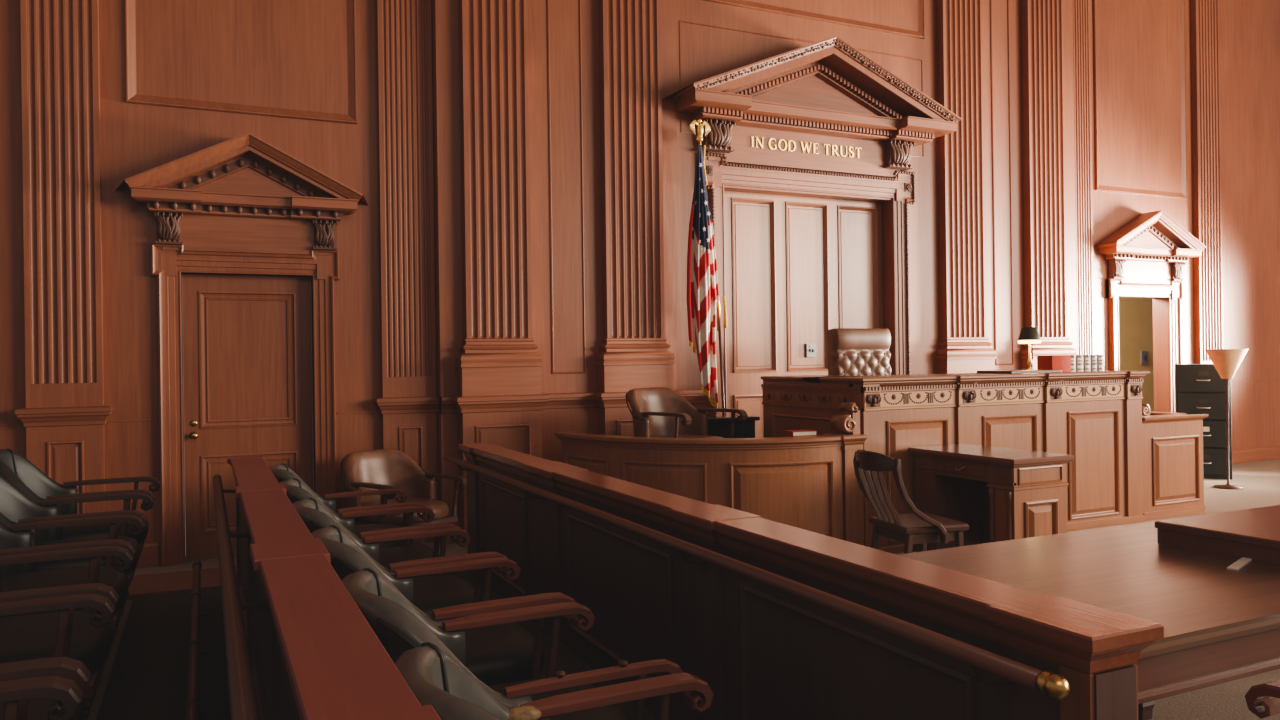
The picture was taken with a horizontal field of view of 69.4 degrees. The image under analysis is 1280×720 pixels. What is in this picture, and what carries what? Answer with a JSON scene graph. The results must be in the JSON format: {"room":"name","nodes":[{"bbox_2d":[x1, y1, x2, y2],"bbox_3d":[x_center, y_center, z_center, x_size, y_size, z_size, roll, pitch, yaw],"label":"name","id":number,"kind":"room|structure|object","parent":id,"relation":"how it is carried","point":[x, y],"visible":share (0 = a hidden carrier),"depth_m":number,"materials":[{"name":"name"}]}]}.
{"room":"courtroom","nodes":[
{"label":"courtroom","id":0,"kind":"room"},
{"bbox_2d":[85,601,125,719],"bbox_3d":[-3.491,1.443,2.214,3.540,0.150,6.400,-1,0,-25],"label":"floor","id":1,"kind":"structure","parent":0,"point":[112,638],"depth_m":4.55,"materials":[{"name":"carpet"}]},
{"bbox_2d":[0,676,83,719],"bbox_3d":[-1.400,0.894,1.468,0.828,0.891,0.754,-1,0,-25],"label":"chair","id":2,"kind":"object","parent":1,"relation":"on","point":[67,692],"visible":1,"depth_m":1.88,"materials":[{"name":"wood"}]},
{"bbox_2d":[0,594,114,719],"bbox_3d":[-1.729,0.898,2.164,0.828,0.891,0.754,-1,0,-25],"label":"chair","id":3,"kind":"object","parent":1,"relation":"on","point":[59,665],"visible":0.66,"depth_m":2.30,"materials":[{"name":"wood"}]},
{"bbox_2d":[0,546,133,700],"bbox_3d":[-2.057,0.903,2.861,0.828,0.891,0.754,-1,0,-25],"label":"chair","id":4,"kind":"object","parent":1,"relation":"on","point":[31,636],"visible":0.63,"depth_m":2.85,"materials":[{"name":"wood"}]},
{"bbox_2d":[0,515,145,717],"bbox_3d":[-2.386,0.907,3.557,0.828,0.891,0.754,-1,0,-25],"label":"chair","id":5,"kind":"object","parent":1,"relation":"on","point":[17,539],"visible":0.46,"depth_m":3.66,"materials":[{"name":"wood"}]},
{"bbox_2d":[0,475,153,658],"bbox_3d":[-2.714,0.911,4.253,0.828,0.891,0.754,-1,0,-25],"label":"chair","id":6,"kind":"object","parent":1,"relation":"on","point":[16,507],"visible":0.37,"depth_m":4.40,"materials":[{"name":"wood"}]},
{"bbox_2d":[0,448,160,616],"bbox_3d":[-3.042,0.916,4.950,0.828,0.891,0.754,-1,0,-25],"label":"chair","id":7,"kind":"object","parent":1,"relation":"on","point":[16,469],"visible":0.38,"depth_m":4.99,"materials":[{"name":"leather"}]},
{"bbox_2d":[0,0,1279,565],"bbox_3d":[1.149,-1.846,9.233,18.000,6.600,0.300,-1,0,-25],"label":"wall","id":8,"kind":"structure","parent":0,"point":[136,139],"depth_m":7.40,"materials":[{"name":"brown wood"}]},
{"bbox_2d":[15,0,112,513],"bbox_3d":[-4.089,-1.774,6.538,0.575,6.600,0.165,-1,0,-25],"label":"pilaster","id":9,"kind":"object","parent":8,"relation":"attached to","point":[64,417],"visible":0.93,"depth_m":6.52,"materials":[{"name":"brown wood"}]},
{"bbox_2d":[0,419,150,425],"bbox_3d":[-5.256,0.463,6.045,3.640,0.018,0.036,-1,0,-25],"label":"trim","id":10,"kind":"structure","parent":8,"relation":"attached to","point":[123,420],"depth_m":6.71,"materials":[{"name":"brown wood"}]},
{"bbox_2d":[136,541,158,567],"bbox_3d":[-5.222,1.451,6.050,3.680,0.180,0.065,-1,0,-25],"label":"baseboard","id":11,"kind":"structure","parent":8,"relation":"attached to","point":[148,557],"depth_m":6.78,"materials":[{"name":"brown wood"}]},
{"bbox_2d":[124,0,356,123],"bbox_3d":[-3.029,-3.239,7.089,1.630,2.700,0.030,-1,0,-25],"label":"wall panel","id":12,"kind":"object","parent":8,"relation":"attached to","point":[297,59],"visible":1,"depth_m":7.10,"materials":[{"name":"brown wood"}]},
{"bbox_2d":[115,132,367,566],"bbox_3d":[-2.964,-0.090,7.044,1.789,3.200,0.420,-1,0,-25],"label":"door","id":13,"kind":"structure","parent":8,"relation":"in","point":[243,204],"depth_m":7.09,"materials":[{"name":"brown wood"}]},
{"bbox_2d":[338,411,379,413],"bbox_3d":[-2.262,0.422,7.457,0.340,0.018,0.036,-1,0,-25],"label":"trim","id":14,"kind":"structure","parent":8,"relation":"attached to","point":[353,412],"depth_m":7.44,"materials":[{"name":"brown wood"}]},
{"bbox_2d":[374,0,438,541],"bbox_3d":[-1.914,-1.804,7.564,0.545,6.600,0.165,-1,0,-25],"label":"pilaster","id":15,"kind":"object","parent":8,"relation":"attached to","point":[408,402],"visible":0.84,"depth_m":7.54,"materials":[{"name":"brown wood"}]},
{"bbox_2d":[1073,0,1094,354],"bbox_3d":[5.162,-1.900,10.902,0.545,6.600,0.165,-1,0,-25],"label":"pilaster","id":16,"kind":"object","parent":8,"relation":"attached to","point":[1082,103],"visible":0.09,"depth_m":10.91,"materials":[{"name":"brown wood"}]},
{"bbox_2d":[1092,0,1187,198],"bbox_3d":[6.205,-3.380,11.445,1.670,2.670,0.030,-1,0,-25],"label":"wall panel","id":17,"kind":"object","parent":8,"relation":"attached to","point":[1139,46],"visible":1,"depth_m":11.46,"materials":[{"name":"brown wood"}]},
{"bbox_2d":[1093,210,1205,412],"bbox_3d":[6.251,-0.215,11.427,1.789,3.200,0.485,-1,0,-25],"label":"door","id":18,"kind":"structure","parent":8,"relation":"in","point":[1147,256],"depth_m":11.43,"materials":[{"name":"brown wood"}]},
{"bbox_2d":[1181,350,1186,356],"bbox_3d":[6.893,-0.084,11.758,0.160,0.080,0.012,-1,0,-25],"label":"wall plate","id":19,"kind":"object","parent":8,"relation":"attached to","point":[1183,352],"visible":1,"depth_m":11.76,"materials":[{"name":"white plastic"}]},
{"bbox_2d":[1190,0,1223,363],"bbox_3d":[7.326,-1.930,11.923,0.580,6.600,0.165,-1,0,-25],"label":"pilaster","id":20,"kind":"object","parent":8,"relation":"attached to","point":[1204,14],"visible":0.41,"depth_m":11.88,"materials":[{"name":"brown wood"}]},
{"bbox_2d":[1231,379,1279,381],"bbox_3d":[8.088,0.281,12.339,2.850,0.018,0.036,-1,0,-25],"label":"trim","id":21,"kind":"structure","parent":8,"relation":"attached to","point":[1273,379],"depth_m":12.39,"materials":[{"name":"brown wood"}]},
{"bbox_2d":[1232,446,1279,463],"bbox_3d":[8.090,1.270,12.329,2.880,0.180,0.065,-1,0,-25],"label":"baseboard","id":22,"kind":"structure","parent":8,"relation":"attached to","point":[1262,453],"depth_m":12.36,"materials":[{"name":"brown wood"}]},
{"bbox_2d":[87,459,1279,719],"bbox_3d":[3.476,1.458,4.394,18.000,0.130,11.000,-1,0,-25],"label":"floor","id":23,"kind":"structure","parent":0,"point":[147,680],"depth_m":4.69,"materials":[{"name":"carpet"}]},
{"bbox_2d":[184,560,204,719],"bbox_3d":[-1.435,1.321,2.963,0.070,0.313,5.600,-1,0,-25],"label":"rail","id":24,"kind":"object","parent":23,"relation":"on","point":[192,703],"visible":1,"depth_m":3.79,"materials":[{"name":"brown wood"}]},
{"bbox_2d":[212,454,440,719],"bbox_3d":[-1.059,1.034,2.717,0.300,0.901,6.930,-1,0,-25],"label":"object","id":25,"kind":"structure","parent":23,"relation":"on","point":[311,653],"depth_m":2.31,"materials":[{"name":"brown wood"}]},
{"bbox_2d":[269,464,427,547],"bbox_3d":[-1.693,1.036,5.293,0.828,0.891,0.754,-1,0,-25],"label":"chair","id":26,"kind":"object","parent":23,"relation":"on","point":[282,472],"visible":0.21,"depth_m":5.32,"materials":[{"name":"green leather"}]},
{"bbox_2d":[279,478,462,576],"bbox_3d":[-1.365,1.031,4.596,0.828,0.891,0.754,-1,0,-25],"label":"chair","id":27,"kind":"object","parent":23,"relation":"on","point":[296,490],"visible":0.25,"depth_m":4.62,"materials":[{"name":"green leather"}]},
{"bbox_2d":[292,498,509,618],"bbox_3d":[-1.043,1.027,3.913,0.828,0.891,0.754,-1,0,-25],"label":"chair","id":28,"kind":"object","parent":23,"relation":"on","point":[430,593],"visible":0.23,"depth_m":3.84,"materials":[{"name":"green leather"}]},
{"bbox_2d":[340,449,466,556],"bbox_3d":[-1.800,1.092,6.878,0.819,0.806,0.764,-1,0,41],"label":"leather armchair","id":29,"kind":"object","parent":23,"relation":"on","point":[377,469],"visible":0.67,"depth_m":6.96,"materials":[{"name":"brown leather"}]},
{"bbox_2d":[311,525,576,685],"bbox_3d":[-0.721,1.022,3.230,0.828,0.891,0.754,-1,0,-25],"label":"chair","id":30,"kind":"object","parent":23,"relation":"on","point":[496,654],"visible":0.48,"depth_m":3.08,"materials":[{"name":"green leather"}]},
{"bbox_2d":[342,568,682,719],"bbox_3d":[-0.392,1.018,2.534,0.828,0.891,0.754,-1,0,-25],"label":"chair","id":31,"kind":"object","parent":23,"relation":"on","point":[399,627],"visible":0.62,"depth_m":2.39,"materials":[{"name":"brown wood"}]},
{"bbox_2d":[395,642,713,719],"bbox_3d":[-0.066,1.014,1.842,0.828,0.891,0.754,-1,0,-25],"label":"chair","id":32,"kind":"object","parent":23,"relation":"on","point":[436,679],"visible":0.98,"depth_m":2.03,"materials":[{"name":"brown wood"}]},
{"bbox_2d":[687,119,727,416],"bbox_3d":[0.648,-0.340,8.162,0.536,3.603,0.288,-1,0,-25],"label":"flag","id":33,"kind":"object","parent":23,"relation":"on","point":[703,300],"visible":1,"depth_m":8.06,"materials":[{"name":"multicoloured fabric"}]},
{"bbox_2d":[554,402,866,545],"bbox_3d":[0.435,0.895,6.827,2.421,1.139,0.718,-1,0,14],"label":"stand","id":34,"kind":"object","parent":23,"relation":"on","point":[810,483],"visible":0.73,"depth_m":6.57,"materials":[{"name":"brown wood"}]},
{"bbox_2d":[708,416,759,437],"bbox_3d":[0.726,0.978,7.943,0.625,0.965,0.160,-1,0,-25],"label":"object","id":35,"kind":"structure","parent":34,"relation":"on","point":[717,426],"depth_m":7.93,"materials":[{"name":"black plastic"}]},
{"bbox_2d":[784,429,815,435],"bbox_3d":[1.169,0.531,6.739,0.200,0.034,0.140,-1,0,-20],"label":"book","id":36,"kind":"object","parent":34,"relation":"on","point":[806,432],"visible":1,"depth_m":6.69,"materials":[{"name":"paper"}]},
{"bbox_2d":[444,443,1163,719],"bbox_3d":[-0.140,1.021,4.234,0.296,0.901,5.210,-1,0,-25],"label":"rail","id":37,"kind":"object","parent":23,"relation":"on","point":[780,621],"visible":0.97,"depth_m":2.94,"materials":[{"name":"brown wood"}]},
{"bbox_2d":[853,450,968,553],"bbox_3d":[1.665,1.002,5.765,0.590,0.899,0.532,-1,0,-17],"label":"chair","id":38,"kind":"object","parent":23,"relation":"on","point":[918,527],"visible":0.88,"depth_m":5.63,"materials":[{"name":"brown wood"}]},
{"bbox_2d":[761,371,1149,553],"bbox_3d":[2.741,0.775,8.007,3.090,1.316,1.405,-1,0,-25],"label":"bench","id":39,"kind":"object","parent":23,"relation":"on","point":[1093,417],"visible":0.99,"depth_m":7.52,"materials":[{"name":"brown wood"}]},
{"bbox_2d":[977,370,1061,373],"bbox_3d":[3.252,0.099,7.935,0.590,0.022,0.380,-1,0,-25],"label":"desk blotter","id":40,"kind":"object","parent":39,"relation":"on","point":[989,371],"visible":1,"depth_m":7.79,"materials":[{"name":"brown leather"}]},
{"bbox_2d":[1018,327,1040,369],"bbox_3d":[3.505,-0.093,8.320,0.196,0.400,0.196,-1,0,-25],"label":"desk lamp","id":41,"kind":"object","parent":39,"relation":"on","point":[1028,335],"visible":0.91,"depth_m":8.26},
{"bbox_2d":[1037,355,1070,371],"bbox_3d":[3.671,0.032,8.195,0.230,0.145,0.166,-1,0,-25],"label":"book","id":42,"kind":"object","parent":39,"relation":"on","point":[1052,362],"visible":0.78,"depth_m":8.13,"materials":[{"name":"red paper"}]},
{"bbox_2d":[1071,355,1075,371],"bbox_3d":[3.822,0.030,8.299,0.063,0.145,0.168,-1,0,-25],"label":"book","id":43,"kind":"object","parent":39,"relation":"on","point":[1073,357],"visible":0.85,"depth_m":8.22,"materials":[{"name":"beige paper"}]},
{"bbox_2d":[1076,355,1083,370],"bbox_3d":[3.906,0.029,8.338,0.078,0.145,0.168,-1,0,-25],"label":"book","id":44,"kind":"object","parent":39,"relation":"on","point":[1079,358],"visible":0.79,"depth_m":8.26,"materials":[{"name":"beige paper"}]},
{"bbox_2d":[1083,355,1090,370],"bbox_3d":[3.992,0.028,8.379,0.068,0.145,0.168,-1,0,-25],"label":"book","id":45,"kind":"object","parent":39,"relation":"on","point":[1086,358],"visible":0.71,"depth_m":8.30,"materials":[{"name":"beige paper"}]},
{"bbox_2d":[1090,355,1096,370],"bbox_3d":[4.070,0.027,8.415,0.060,0.145,0.168,-1,0,-25],"label":"book","id":46,"kind":"object","parent":39,"relation":"on","point":[1093,358],"visible":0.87,"depth_m":8.34,"materials":[{"name":"beige paper"}]},
{"bbox_2d":[1097,355,1103,370],"bbox_3d":[4.147,0.025,8.452,0.068,0.145,0.168,-1,0,-25],"label":"book","id":47,"kind":"object","parent":39,"relation":"on","point":[1100,358],"visible":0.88,"depth_m":8.38,"materials":[{"name":"beige paper"}]},
{"bbox_2d":[907,444,1073,551],"bbox_3d":[2.467,1.042,6.569,0.556,0.790,1.006,-1,0,-25],"label":"desk","id":48,"kind":"object","parent":23,"relation":"on","point":[1002,494],"visible":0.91,"depth_m":6.27,"materials":[{"name":"brown wood"}]},
{"bbox_2d":[899,505,1279,719],"bbox_3d":[2.229,1.060,3.333,3.050,0.760,1.100,-1,0,-25],"label":"table","id":49,"kind":"object","parent":23,"relation":"on","point":[1221,624],"visible":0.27,"depth_m":2.80,"materials":[{"name":"brown wood"}]},
{"bbox_2d":[1155,505,1279,565],"bbox_3d":[2.391,0.636,3.348,0.747,0.082,0.597,-1,0,-25],"label":"lectern","id":50,"kind":"object","parent":49,"relation":"on","point":[1254,534],"visible":1,"depth_m":3.31,"materials":[{"name":"brown wood"}]},
{"bbox_2d":[1227,557,1251,570],"bbox_3d":[2.001,0.680,3.085,0.030,0.006,0.210,-1,0,45],"label":"paper slip","id":51,"kind":"object","parent":49,"relation":"on","point":[1241,562],"visible":1,"depth_m":3.08,"materials":[{"name":"beige paper"}]},
{"bbox_2d":[1142,403,1208,520],"bbox_3d":[4.540,0.894,8.830,0.864,1.028,1.258,-1,0,-25],"label":"stand","id":52,"kind":"object","parent":23,"relation":"on","point":[1172,443],"visible":0.54,"depth_m":8.27,"materials":[{"name":"brown wood"}]},
{"bbox_2d":[1174,364,1231,479],"bbox_3d":[6.680,0.714,10.983,0.550,1.330,0.602,-1,0,29],"label":"file cabinet","id":53,"kind":"object","parent":23,"relation":"on","point":[1199,388],"visible":0.62,"depth_m":10.73,"materials":[{"name":"metal"}]},
{"bbox_2d":[1205,349,1247,489],"bbox_3d":[6.363,0.633,10.018,0.400,1.500,0.400,-1,0,-25],"label":"floor lamp","id":54,"kind":"object","parent":23,"relation":"on","point":[1226,362],"visible":1,"depth_m":9.95,"materials":[{"name":"beige paper"}]},
{"bbox_2d":[1245,681,1279,718],"bbox_3d":[1.958,0.998,2.021,0.754,0.891,0.828,-1,0,-25],"label":"wooden armchair","id":55,"kind":"object","parent":23,"relation":"on","point":[1258,700],"visible":1,"depth_m":2.21,"materials":[{"name":"brown wood"}]},
{"bbox_2d":[431,0,1077,541],"bbox_3d":[1.585,-1.852,9.317,7.380,6.600,0.480,-1,0,-25],"label":"wall","id":56,"kind":"structure","parent":0,"point":[679,150],"depth_m":8.44,"materials":[{"name":"brown wood"}]},
{"bbox_2d":[446,520,459,543],"bbox_3d":[-0.497,1.387,8.057,2.460,0.180,0.065,-1,0,-25],"label":"baseboard","id":57,"kind":"structure","parent":56,"relation":"attached to","point":[448,540],"depth_m":7.53,"materials":[{"name":"brown wood"}]},
{"bbox_2d":[453,0,549,530],"bbox_3d":[-1.182,-1.814,7.647,0.780,6.600,0.240,-1,0,-25],"label":"pilaster","id":58,"kind":"object","parent":56,"relation":"attached to","point":[500,401],"visible":0.91,"depth_m":7.63,"materials":[{"name":"brown wood"}]},
{"bbox_2d":[547,0,585,373],"bbox_3d":[-0.645,-2.301,7.995,0.310,4.840,0.014,-1,0,-25],"label":"wall panel","id":59,"kind":"object","parent":56,"relation":"attached to","point":[564,48],"visible":1,"depth_m":8.00,"materials":[{"name":"brown wood"}]},
{"bbox_2d":[439,389,706,412],"bbox_3d":[-0.507,0.349,8.048,2.460,0.135,0.105,-1,0,-25],"label":"trim","id":60,"kind":"structure","parent":56,"relation":"attached to","point":[693,396],"depth_m":7.98,"materials":[{"name":"brown wood"}]},
{"bbox_2d":[595,0,681,435],"bbox_3d":[-0.056,-1.829,8.178,0.780,6.600,0.240,-1,0,-25],"label":"pilaster","id":61,"kind":"object","parent":56,"relation":"attached to","point":[634,353],"visible":0.86,"depth_m":8.16,"materials":[{"name":"brown wood"}]},
{"bbox_2d":[679,20,923,157],"bbox_3d":[1.669,-2.618,9.092,2.880,1.030,0.008,-1,0,-25],"label":"wall panel","id":62,"kind":"object","parent":56,"relation":"attached to","point":[706,51],"visible":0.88,"depth_m":8.71,"materials":[{"name":"brown wood"}]},
{"bbox_2d":[663,35,960,437],"bbox_3d":[1.740,-0.794,9.005,3.271,4.519,0.665,-1,0,-25],"label":"door","id":63,"kind":"structure","parent":56,"relation":"in","point":[806,145],"depth_m":9.09,"materials":[{"name":"brown wood"}]},
{"bbox_2d":[805,344,816,356],"bbox_3d":[1.720,-0.096,9.291,0.120,0.135,0.042,-1,0,-25],"label":"switch plate","id":64,"kind":"object","parent":63,"relation":"attached to","point":[810,349],"visible":1,"depth_m":9.28,"materials":[{"name":"white plastic"}]},
{"bbox_2d":[703,0,924,38],"bbox_3d":[1.672,-4.103,9.090,2.880,1.500,0.030,-1,0,-25],"label":"wall panel","id":65,"kind":"object","parent":56,"relation":"attached to","point":[899,17],"visible":1,"depth_m":9.35,"materials":[{"name":"brown wood"}]},
{"bbox_2d":[936,0,996,373],"bbox_3d":[3.453,-1.877,9.833,0.780,6.600,0.240,-1,0,-25],"label":"pilaster","id":66,"kind":"object","parent":56,"relation":"attached to","point":[964,346],"visible":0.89,"depth_m":9.81,"materials":[{"name":"brown wood"}]},
{"bbox_2d":[990,0,1013,364],"bbox_3d":[3.976,-2.364,10.175,0.270,4.840,0.014,-1,0,-25],"label":"wall panel","id":67,"kind":"object","parent":56,"relation":"attached to","point":[999,9],"visible":0.96,"depth_m":10.18,"materials":[{"name":"brown wood"}]},
{"bbox_2d":[1020,0,1076,369],"bbox_3d":[4.565,-1.892,10.358,0.780,6.600,0.240,-1,0,-25],"label":"pilaster","id":68,"kind":"object","parent":56,"relation":"attached to","point":[1042,21],"visible":0.66,"depth_m":10.34,"materials":[{"name":"brown wood"}]},
{"bbox_2d":[1119,298,1153,411],"bbox_3d":[6.324,-0.116,13.431,4.300,3.000,0.100,-1,0,-25],"label":"wall","id":69,"kind":"structure","parent":0,"point":[1135,314],"depth_m":13.93,"materials":[{"name":"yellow paint"}]},
{"bbox_2d":[1140,351,1147,363],"bbox_3d":[7.620,-0.034,13.967,0.140,0.200,0.035,-1,0,-25],"label":"wall switch","id":70,"kind":"object","parent":69,"relation":"attached to","point":[1143,354],"visible":1,"depth_m":13.95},
{"bbox_3d":[2.561,1.225,8.403,2.830,0.420,1.810,-1,0,-25],"label":"floor","id":71,"kind":"structure","parent":0,"visible":0},
{"bbox_2d":[826,328,890,375],"bbox_3d":[2.049,0.370,7.921,0.650,1.297,0.649,-1,0,-27],"label":"chair","id":72,"kind":"object","parent":71,"relation":"on","point":[850,351],"visible":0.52,"depth_m":8.04,"materials":[{"name":"beige leather"}]},
{"bbox_3d":[0.443,1.279,7.127,1.470,0.370,1.470,-1,0,-25],"label":"floor","id":73,"kind":"structure","parent":0,"visible":0},
{"bbox_2d":[626,387,747,437],"bbox_3d":[0.302,0.653,7.170,0.744,0.866,0.827,-1,0,-43],"label":"leather armchair","id":74,"kind":"object","parent":73,"relation":"on","point":[656,411],"visible":0.63,"depth_m":7.38,"materials":[{"name":"brown leather"}]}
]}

